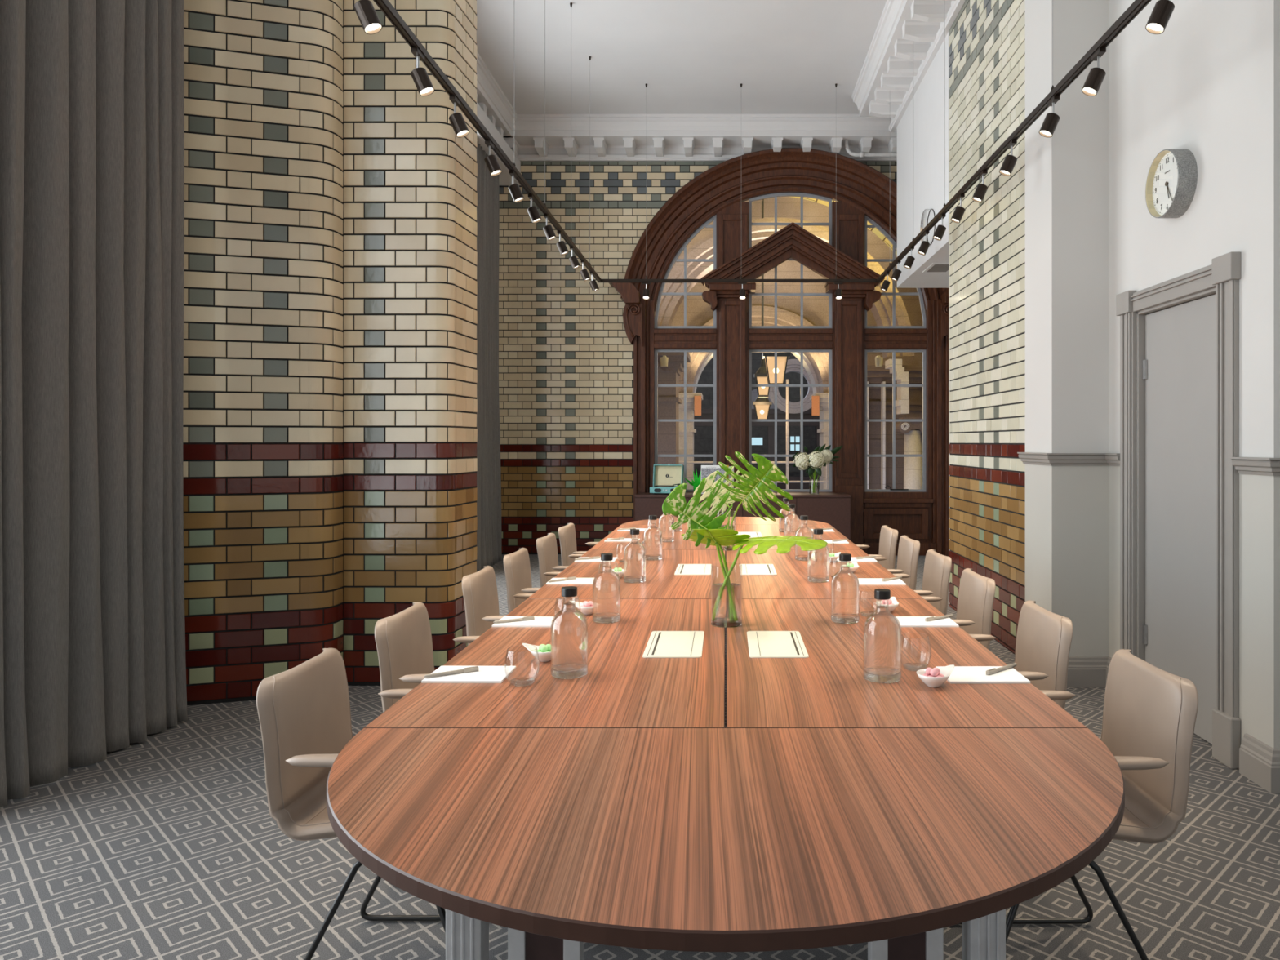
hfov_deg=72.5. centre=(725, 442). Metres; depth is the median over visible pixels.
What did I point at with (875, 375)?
wall
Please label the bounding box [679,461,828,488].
metal railing
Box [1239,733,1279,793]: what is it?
baseboard
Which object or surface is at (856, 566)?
bowl
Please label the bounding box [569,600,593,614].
bowl
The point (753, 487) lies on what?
monstera leaf
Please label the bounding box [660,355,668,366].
lamp
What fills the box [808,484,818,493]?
flower vase
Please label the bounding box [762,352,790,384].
hanging lantern
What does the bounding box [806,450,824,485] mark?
hydrangea
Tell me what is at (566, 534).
chair
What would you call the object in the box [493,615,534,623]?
ballpoint pen
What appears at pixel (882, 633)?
water bottle
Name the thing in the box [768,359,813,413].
trim
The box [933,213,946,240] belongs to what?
track spotlight
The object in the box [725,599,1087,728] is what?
rectangular table
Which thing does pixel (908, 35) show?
trim
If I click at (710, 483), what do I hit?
monstera leaf
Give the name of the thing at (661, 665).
rectangular table
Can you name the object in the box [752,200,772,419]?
lantern
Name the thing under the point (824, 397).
wall
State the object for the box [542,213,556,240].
track spotlight
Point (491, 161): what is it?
track spotlight
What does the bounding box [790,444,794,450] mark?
window light
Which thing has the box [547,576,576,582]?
ballpoint pen
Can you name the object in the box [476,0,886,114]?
ceiling
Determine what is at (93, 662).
curtain
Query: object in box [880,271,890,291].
track spotlight
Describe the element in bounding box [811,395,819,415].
hanging banner
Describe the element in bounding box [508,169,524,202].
track spotlight
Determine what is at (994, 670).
ballpoint pen
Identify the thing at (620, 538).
ballpoint pen
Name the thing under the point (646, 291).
track spotlight
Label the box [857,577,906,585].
notepad
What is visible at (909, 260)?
track spotlight
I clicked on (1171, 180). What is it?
wall clock
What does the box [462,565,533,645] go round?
chair
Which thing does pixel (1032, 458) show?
trim
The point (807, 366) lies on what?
trim
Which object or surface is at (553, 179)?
wall
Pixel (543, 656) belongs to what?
bowl
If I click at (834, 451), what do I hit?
leaf
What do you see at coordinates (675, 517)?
water bottle
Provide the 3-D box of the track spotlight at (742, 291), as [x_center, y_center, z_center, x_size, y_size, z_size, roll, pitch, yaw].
[0.179,-1.615,9.259,0.090,0.191,0.100,0,0,0]
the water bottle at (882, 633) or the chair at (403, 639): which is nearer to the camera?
the water bottle at (882, 633)
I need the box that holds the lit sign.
[751,437,762,444]
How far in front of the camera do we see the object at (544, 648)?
2.48 m
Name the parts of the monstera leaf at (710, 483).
stem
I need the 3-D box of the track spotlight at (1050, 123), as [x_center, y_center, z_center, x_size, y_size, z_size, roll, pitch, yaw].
[1.611,-1.615,4.320,0.100,0.191,0.090,0,0,0]
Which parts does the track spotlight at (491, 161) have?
stem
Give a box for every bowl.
[522,643,551,662]
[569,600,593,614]
[611,568,624,577]
[828,551,840,562]
[841,561,859,573]
[875,596,898,612]
[916,664,954,688]
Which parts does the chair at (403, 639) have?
armrest, armrest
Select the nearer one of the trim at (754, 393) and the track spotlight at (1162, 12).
the track spotlight at (1162, 12)
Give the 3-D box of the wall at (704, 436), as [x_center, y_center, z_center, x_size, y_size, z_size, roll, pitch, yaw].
[2.000,-2.528,33.250,32.000,10.200,0.500,0,0,0]
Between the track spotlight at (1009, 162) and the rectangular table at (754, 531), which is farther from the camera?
the rectangular table at (754, 531)
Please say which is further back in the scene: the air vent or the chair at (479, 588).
the air vent
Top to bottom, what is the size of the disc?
0.320 m
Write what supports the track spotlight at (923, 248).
attached to the track
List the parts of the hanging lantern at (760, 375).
lantern glass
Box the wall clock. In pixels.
[1145,149,1197,217]
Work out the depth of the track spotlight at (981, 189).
5.47 m
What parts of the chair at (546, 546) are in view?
armrest, armrest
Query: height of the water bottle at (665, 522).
0.236 m
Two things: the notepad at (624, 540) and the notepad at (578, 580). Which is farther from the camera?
the notepad at (624, 540)
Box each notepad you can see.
[421,666,515,683]
[492,616,555,627]
[546,577,595,584]
[573,557,617,562]
[604,537,639,542]
[617,528,646,531]
[810,528,835,532]
[824,540,848,543]
[835,557,877,562]
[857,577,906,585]
[893,616,959,626]
[935,666,1030,684]
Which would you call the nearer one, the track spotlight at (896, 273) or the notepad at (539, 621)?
the notepad at (539, 621)
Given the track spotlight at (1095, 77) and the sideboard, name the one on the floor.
the sideboard
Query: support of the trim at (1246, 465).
attached to the wall at (1207, 86)
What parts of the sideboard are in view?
door, door, door, door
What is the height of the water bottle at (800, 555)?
0.236 m
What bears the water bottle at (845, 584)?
on the rectangular table at (788, 665)
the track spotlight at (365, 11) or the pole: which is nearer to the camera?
the track spotlight at (365, 11)
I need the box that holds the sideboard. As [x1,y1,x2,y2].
[635,492,850,540]
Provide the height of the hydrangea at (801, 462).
0.476 m
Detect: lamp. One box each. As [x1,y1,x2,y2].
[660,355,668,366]
[875,355,883,366]
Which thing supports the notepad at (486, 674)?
on the rectangular table at (661, 665)
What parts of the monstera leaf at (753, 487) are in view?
stem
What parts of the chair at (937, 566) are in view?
armrest, armrest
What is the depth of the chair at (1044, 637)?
2.84 m
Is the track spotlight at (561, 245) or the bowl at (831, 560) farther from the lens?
the track spotlight at (561, 245)
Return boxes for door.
[1115,251,1240,768]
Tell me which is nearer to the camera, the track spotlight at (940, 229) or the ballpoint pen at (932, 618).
the ballpoint pen at (932, 618)
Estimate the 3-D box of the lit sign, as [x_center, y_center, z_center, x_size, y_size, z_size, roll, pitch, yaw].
[0.999,-0.028,27.525,0.348,0.238,0.050,0,0,0]
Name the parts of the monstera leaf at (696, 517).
blade, stem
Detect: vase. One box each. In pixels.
[711,562,742,627]
[719,510,734,551]
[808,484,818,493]
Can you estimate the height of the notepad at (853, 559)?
0.006 m
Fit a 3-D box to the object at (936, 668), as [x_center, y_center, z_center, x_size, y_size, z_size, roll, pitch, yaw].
[0.545,0.593,2.245,0.020,0.019,0.021,0,0,-37]
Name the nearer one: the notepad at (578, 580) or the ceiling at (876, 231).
the notepad at (578, 580)
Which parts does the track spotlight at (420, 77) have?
stem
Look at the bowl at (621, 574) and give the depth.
4.00 m
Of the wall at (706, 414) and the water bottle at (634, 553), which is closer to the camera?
the water bottle at (634, 553)
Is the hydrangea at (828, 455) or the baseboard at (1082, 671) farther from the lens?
the hydrangea at (828, 455)
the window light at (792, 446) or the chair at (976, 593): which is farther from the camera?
the window light at (792, 446)
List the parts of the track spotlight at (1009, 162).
stem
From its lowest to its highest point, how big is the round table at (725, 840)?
0.742 m
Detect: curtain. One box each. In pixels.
[0,0,187,807]
[476,141,502,572]
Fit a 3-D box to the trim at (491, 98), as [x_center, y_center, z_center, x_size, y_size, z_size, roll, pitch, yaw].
[-2.667,-3.628,7.965,0.466,0.400,5.270,0,0,0]
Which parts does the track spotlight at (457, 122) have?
stem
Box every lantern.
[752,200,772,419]
[754,199,769,397]
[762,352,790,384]
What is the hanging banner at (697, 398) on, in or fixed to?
hanging from the column at (690, 396)
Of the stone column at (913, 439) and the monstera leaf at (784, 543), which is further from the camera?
the stone column at (913, 439)
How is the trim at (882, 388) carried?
attached to the wall at (875, 375)
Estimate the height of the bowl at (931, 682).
0.046 m
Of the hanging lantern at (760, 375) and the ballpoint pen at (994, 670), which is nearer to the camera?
the ballpoint pen at (994, 670)
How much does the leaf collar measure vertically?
0.478 m
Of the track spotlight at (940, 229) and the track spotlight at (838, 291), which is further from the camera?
the track spotlight at (838, 291)
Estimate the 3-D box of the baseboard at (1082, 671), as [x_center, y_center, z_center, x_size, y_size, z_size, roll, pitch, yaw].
[1.984,1.290,5.015,0.352,0.165,0.630,0,0,0]
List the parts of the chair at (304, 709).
armrest, leg, armrest, leg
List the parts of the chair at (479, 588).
armrest, armrest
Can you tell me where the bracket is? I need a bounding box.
[884,359,909,414]
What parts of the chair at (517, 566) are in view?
armrest, armrest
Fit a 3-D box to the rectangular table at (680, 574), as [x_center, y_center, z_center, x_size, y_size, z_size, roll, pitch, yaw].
[-0.401,0.999,4.290,0.798,0.747,1.597,0,0,0]
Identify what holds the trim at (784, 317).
attached to the ceiling at (815, 308)
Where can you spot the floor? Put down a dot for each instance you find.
(169, 846)
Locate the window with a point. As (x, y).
(861, 193)
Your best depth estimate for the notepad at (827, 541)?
5.40 m
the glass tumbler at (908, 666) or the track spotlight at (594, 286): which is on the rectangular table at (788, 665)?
the glass tumbler at (908, 666)
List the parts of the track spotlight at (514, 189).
stem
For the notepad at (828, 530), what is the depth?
6.09 m
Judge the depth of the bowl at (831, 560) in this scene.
4.54 m
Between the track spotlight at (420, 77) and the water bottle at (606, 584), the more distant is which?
the track spotlight at (420, 77)
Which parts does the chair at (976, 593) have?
armrest, armrest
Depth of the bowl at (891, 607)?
3.20 m
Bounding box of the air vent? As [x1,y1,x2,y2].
[922,262,949,272]
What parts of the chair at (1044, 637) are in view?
armrest, armrest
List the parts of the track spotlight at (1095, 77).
stem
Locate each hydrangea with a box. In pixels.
[793,452,812,484]
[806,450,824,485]
[816,448,833,484]
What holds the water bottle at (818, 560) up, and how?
on the rectangular table at (771, 575)
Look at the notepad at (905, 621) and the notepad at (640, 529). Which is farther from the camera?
the notepad at (640, 529)
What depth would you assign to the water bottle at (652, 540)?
4.62 m
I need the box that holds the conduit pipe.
[844,140,897,157]
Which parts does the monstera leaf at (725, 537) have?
blade, stem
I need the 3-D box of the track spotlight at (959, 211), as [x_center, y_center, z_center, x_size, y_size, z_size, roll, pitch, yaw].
[1.611,-1.615,6.020,0.100,0.191,0.090,0,0,0]
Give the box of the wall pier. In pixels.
[342,0,477,685]
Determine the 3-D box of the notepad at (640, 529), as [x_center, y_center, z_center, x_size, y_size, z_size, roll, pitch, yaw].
[-0.660,0.627,6.200,0.210,0.006,0.153,0,0,0]
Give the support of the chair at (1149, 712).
on the floor
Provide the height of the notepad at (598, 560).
0.006 m
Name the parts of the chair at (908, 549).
armrest, armrest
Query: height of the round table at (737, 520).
0.742 m
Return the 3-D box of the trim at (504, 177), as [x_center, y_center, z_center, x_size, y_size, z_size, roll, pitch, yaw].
[-2.700,-3.273,7.965,0.400,0.290,5.230,0,0,0]
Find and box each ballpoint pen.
[424,666,479,677]
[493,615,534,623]
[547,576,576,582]
[574,555,599,559]
[605,537,624,540]
[617,527,635,529]
[831,538,848,542]
[855,555,875,559]
[881,576,902,582]
[924,613,953,621]
[986,662,1017,675]
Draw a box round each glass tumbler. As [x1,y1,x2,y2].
[504,644,539,686]
[859,588,881,617]
[900,632,931,671]
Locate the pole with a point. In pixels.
(787, 380)
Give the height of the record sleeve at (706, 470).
0.334 m
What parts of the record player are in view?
platter, lid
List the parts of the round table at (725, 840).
leg, leg panel, leg frame, leg frame, leg panel, leg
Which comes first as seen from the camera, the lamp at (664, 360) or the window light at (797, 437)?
the lamp at (664, 360)
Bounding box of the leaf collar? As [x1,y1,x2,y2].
[791,452,826,484]
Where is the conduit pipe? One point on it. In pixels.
(861, 154)
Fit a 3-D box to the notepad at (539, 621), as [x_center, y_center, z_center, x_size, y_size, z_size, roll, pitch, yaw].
[-0.690,0.627,3.030,0.210,0.006,0.153,0,0,1]
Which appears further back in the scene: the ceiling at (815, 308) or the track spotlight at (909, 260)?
the ceiling at (815, 308)
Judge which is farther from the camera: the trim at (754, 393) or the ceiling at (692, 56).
the trim at (754, 393)
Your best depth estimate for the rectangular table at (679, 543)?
5.45 m
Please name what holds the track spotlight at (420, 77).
attached to the track
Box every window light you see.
[790,435,794,442]
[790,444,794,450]
[795,435,799,442]
[795,444,799,450]
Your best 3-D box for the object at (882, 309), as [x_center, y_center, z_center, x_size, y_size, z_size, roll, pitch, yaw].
[0.891,-2.753,15.690,4.900,2.450,0.620,0,0,0]
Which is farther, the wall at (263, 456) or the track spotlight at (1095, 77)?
the wall at (263, 456)
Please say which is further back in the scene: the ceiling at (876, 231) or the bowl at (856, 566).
the ceiling at (876, 231)
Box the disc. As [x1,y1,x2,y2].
[920,208,935,244]
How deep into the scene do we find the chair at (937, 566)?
4.28 m
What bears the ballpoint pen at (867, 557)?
on the notepad at (853, 559)
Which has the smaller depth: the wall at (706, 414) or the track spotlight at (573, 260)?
the track spotlight at (573, 260)
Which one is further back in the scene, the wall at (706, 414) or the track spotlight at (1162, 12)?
the wall at (706, 414)
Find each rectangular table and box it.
[364,599,724,728]
[527,549,725,599]
[590,524,716,549]
[725,549,924,599]
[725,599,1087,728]
[733,524,861,549]
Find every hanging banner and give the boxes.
[694,395,701,415]
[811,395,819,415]
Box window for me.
[608,147,949,555]
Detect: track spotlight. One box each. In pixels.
[353,0,382,34]
[410,46,434,96]
[448,94,469,137]
[484,139,502,176]
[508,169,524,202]
[527,193,542,223]
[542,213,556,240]
[556,230,568,255]
[568,245,580,269]
[579,259,590,281]
[589,271,599,291]
[641,281,650,299]
[737,281,746,299]
[834,281,843,299]
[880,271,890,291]
[890,259,901,281]
[903,245,915,269]
[917,230,929,255]
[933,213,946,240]
[951,193,965,223]
[972,169,987,202]
[999,139,1017,176]
[1039,94,1059,137]
[1081,46,1106,96]
[1145,0,1174,34]
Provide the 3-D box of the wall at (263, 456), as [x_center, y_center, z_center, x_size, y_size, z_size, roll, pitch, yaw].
[-2.546,-1.246,4.617,0.944,5.235,0.136,0,0,-26]
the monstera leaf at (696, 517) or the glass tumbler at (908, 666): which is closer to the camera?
the glass tumbler at (908, 666)
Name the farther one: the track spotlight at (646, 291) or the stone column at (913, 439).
the stone column at (913, 439)
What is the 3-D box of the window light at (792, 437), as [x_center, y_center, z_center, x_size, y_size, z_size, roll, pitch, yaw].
[2.171,-0.088,28.210,0.130,0.200,0.020,0,0,0]
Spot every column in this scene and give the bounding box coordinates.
[679,392,702,488]
[895,417,922,488]
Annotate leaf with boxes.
[662,477,733,585]
[681,528,751,584]
[693,466,744,525]
[716,451,792,525]
[722,535,827,586]
[804,444,842,475]
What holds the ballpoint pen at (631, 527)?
on the notepad at (640, 529)
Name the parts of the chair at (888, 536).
armrest, armrest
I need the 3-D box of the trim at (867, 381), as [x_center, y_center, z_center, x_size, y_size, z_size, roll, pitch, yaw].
[2.562,0.738,15.800,0.047,3.668,0.200,0,0,0]
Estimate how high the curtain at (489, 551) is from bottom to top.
4.488 m
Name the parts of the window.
casing, sash, sash, arch moulding, sash, sash, dado panel, sash, sash, dado panel, casing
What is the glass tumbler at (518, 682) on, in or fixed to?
on the rectangular table at (661, 665)
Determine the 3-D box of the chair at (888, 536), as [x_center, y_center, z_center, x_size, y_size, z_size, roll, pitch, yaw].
[0.835,0.962,5.750,0.552,0.811,0.579,0,0,0]
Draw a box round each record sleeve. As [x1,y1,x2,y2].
[701,465,726,493]
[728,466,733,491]
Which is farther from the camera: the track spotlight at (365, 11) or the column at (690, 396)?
the column at (690, 396)
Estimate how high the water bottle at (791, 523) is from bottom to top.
0.236 m
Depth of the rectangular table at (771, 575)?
4.04 m
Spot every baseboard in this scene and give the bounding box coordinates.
[1066,656,1111,687]
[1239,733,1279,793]
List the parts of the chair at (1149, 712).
leg, armrest, leg, armrest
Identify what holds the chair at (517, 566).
on the floor
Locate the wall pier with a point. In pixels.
(410, 197)
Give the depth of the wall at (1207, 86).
4.89 m
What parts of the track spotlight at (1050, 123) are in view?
stem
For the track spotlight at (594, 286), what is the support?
attached to the track
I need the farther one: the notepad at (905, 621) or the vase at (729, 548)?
the vase at (729, 548)
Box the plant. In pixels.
[684,469,701,491]
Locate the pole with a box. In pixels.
[786,379,789,488]
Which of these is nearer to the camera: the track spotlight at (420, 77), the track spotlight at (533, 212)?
the track spotlight at (420, 77)
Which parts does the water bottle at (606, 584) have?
bottle glass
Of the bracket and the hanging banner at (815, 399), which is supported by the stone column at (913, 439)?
the bracket
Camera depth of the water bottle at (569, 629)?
2.31 m
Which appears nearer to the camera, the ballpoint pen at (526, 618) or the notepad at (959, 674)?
the notepad at (959, 674)
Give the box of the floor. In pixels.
[0,554,1279,959]
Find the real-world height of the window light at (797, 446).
0.200 m
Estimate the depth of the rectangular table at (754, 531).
5.95 m
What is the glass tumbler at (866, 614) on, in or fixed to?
on the rectangular table at (788, 665)
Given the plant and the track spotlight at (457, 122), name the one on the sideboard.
the plant
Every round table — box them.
[326,728,1124,959]
[621,516,830,524]
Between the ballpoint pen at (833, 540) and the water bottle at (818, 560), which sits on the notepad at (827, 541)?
the ballpoint pen at (833, 540)
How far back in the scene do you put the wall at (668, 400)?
14.50 m
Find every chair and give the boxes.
[256,648,445,959]
[374,601,479,884]
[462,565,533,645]
[502,547,561,613]
[536,533,582,587]
[558,522,598,565]
[855,524,897,568]
[872,534,919,590]
[893,549,951,615]
[920,568,995,649]
[959,648,1198,959]
[969,600,1072,709]
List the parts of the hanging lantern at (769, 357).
lantern glass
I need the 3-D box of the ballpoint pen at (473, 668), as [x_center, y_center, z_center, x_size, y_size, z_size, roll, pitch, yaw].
[-0.735,0.618,2.330,0.144,0.012,0.010,0,0,-33]
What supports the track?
hanging from the ceiling at (692, 56)
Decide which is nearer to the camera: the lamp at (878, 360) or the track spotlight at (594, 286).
the track spotlight at (594, 286)
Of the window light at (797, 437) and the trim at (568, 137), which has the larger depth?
the window light at (797, 437)
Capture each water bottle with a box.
[550,586,587,679]
[592,552,621,623]
[623,528,645,582]
[643,515,662,560]
[658,513,674,542]
[670,514,681,531]
[778,497,791,532]
[783,503,799,535]
[795,515,813,560]
[807,528,829,582]
[831,553,859,623]
[863,588,901,683]
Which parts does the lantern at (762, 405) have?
lantern glass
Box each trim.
[476,52,516,137]
[476,102,520,185]
[502,114,897,161]
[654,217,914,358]
[679,305,828,392]
[693,352,819,394]
[751,388,791,408]
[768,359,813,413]
[852,0,965,132]
[866,381,868,488]
[880,381,885,488]
[1017,452,1119,466]
[1230,457,1279,475]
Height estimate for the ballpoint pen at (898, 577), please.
0.012 m
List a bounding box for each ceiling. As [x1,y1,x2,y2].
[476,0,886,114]
[671,196,925,392]
[791,196,897,255]
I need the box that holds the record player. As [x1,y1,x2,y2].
[649,463,686,494]
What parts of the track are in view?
track rail, track rail, track rail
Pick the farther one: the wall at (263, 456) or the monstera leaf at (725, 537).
the wall at (263, 456)
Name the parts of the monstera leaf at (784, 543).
stem, blade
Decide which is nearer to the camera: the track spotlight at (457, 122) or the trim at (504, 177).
the track spotlight at (457, 122)
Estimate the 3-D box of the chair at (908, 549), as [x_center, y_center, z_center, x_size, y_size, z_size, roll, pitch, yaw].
[0.835,0.962,5.120,0.552,0.811,0.579,0,0,0]
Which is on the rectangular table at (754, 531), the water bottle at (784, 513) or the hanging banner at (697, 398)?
the water bottle at (784, 513)
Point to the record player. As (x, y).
(666, 477)
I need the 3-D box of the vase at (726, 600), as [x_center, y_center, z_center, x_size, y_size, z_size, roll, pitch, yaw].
[0.003,0.527,3.000,0.108,0.206,0.108,0,0,0]
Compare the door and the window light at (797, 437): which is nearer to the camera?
the door
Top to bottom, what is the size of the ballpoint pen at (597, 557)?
0.012 m
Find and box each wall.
[182,0,343,705]
[498,161,897,554]
[657,352,690,464]
[693,352,815,475]
[693,408,819,488]
[809,392,828,488]
[866,364,922,488]
[897,0,1279,748]
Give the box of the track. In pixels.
[373,0,1151,282]
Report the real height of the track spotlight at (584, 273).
0.191 m
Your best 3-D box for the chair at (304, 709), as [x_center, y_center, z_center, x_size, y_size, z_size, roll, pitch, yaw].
[-0.835,0.962,2.235,0.552,0.811,0.579,0,0,0]

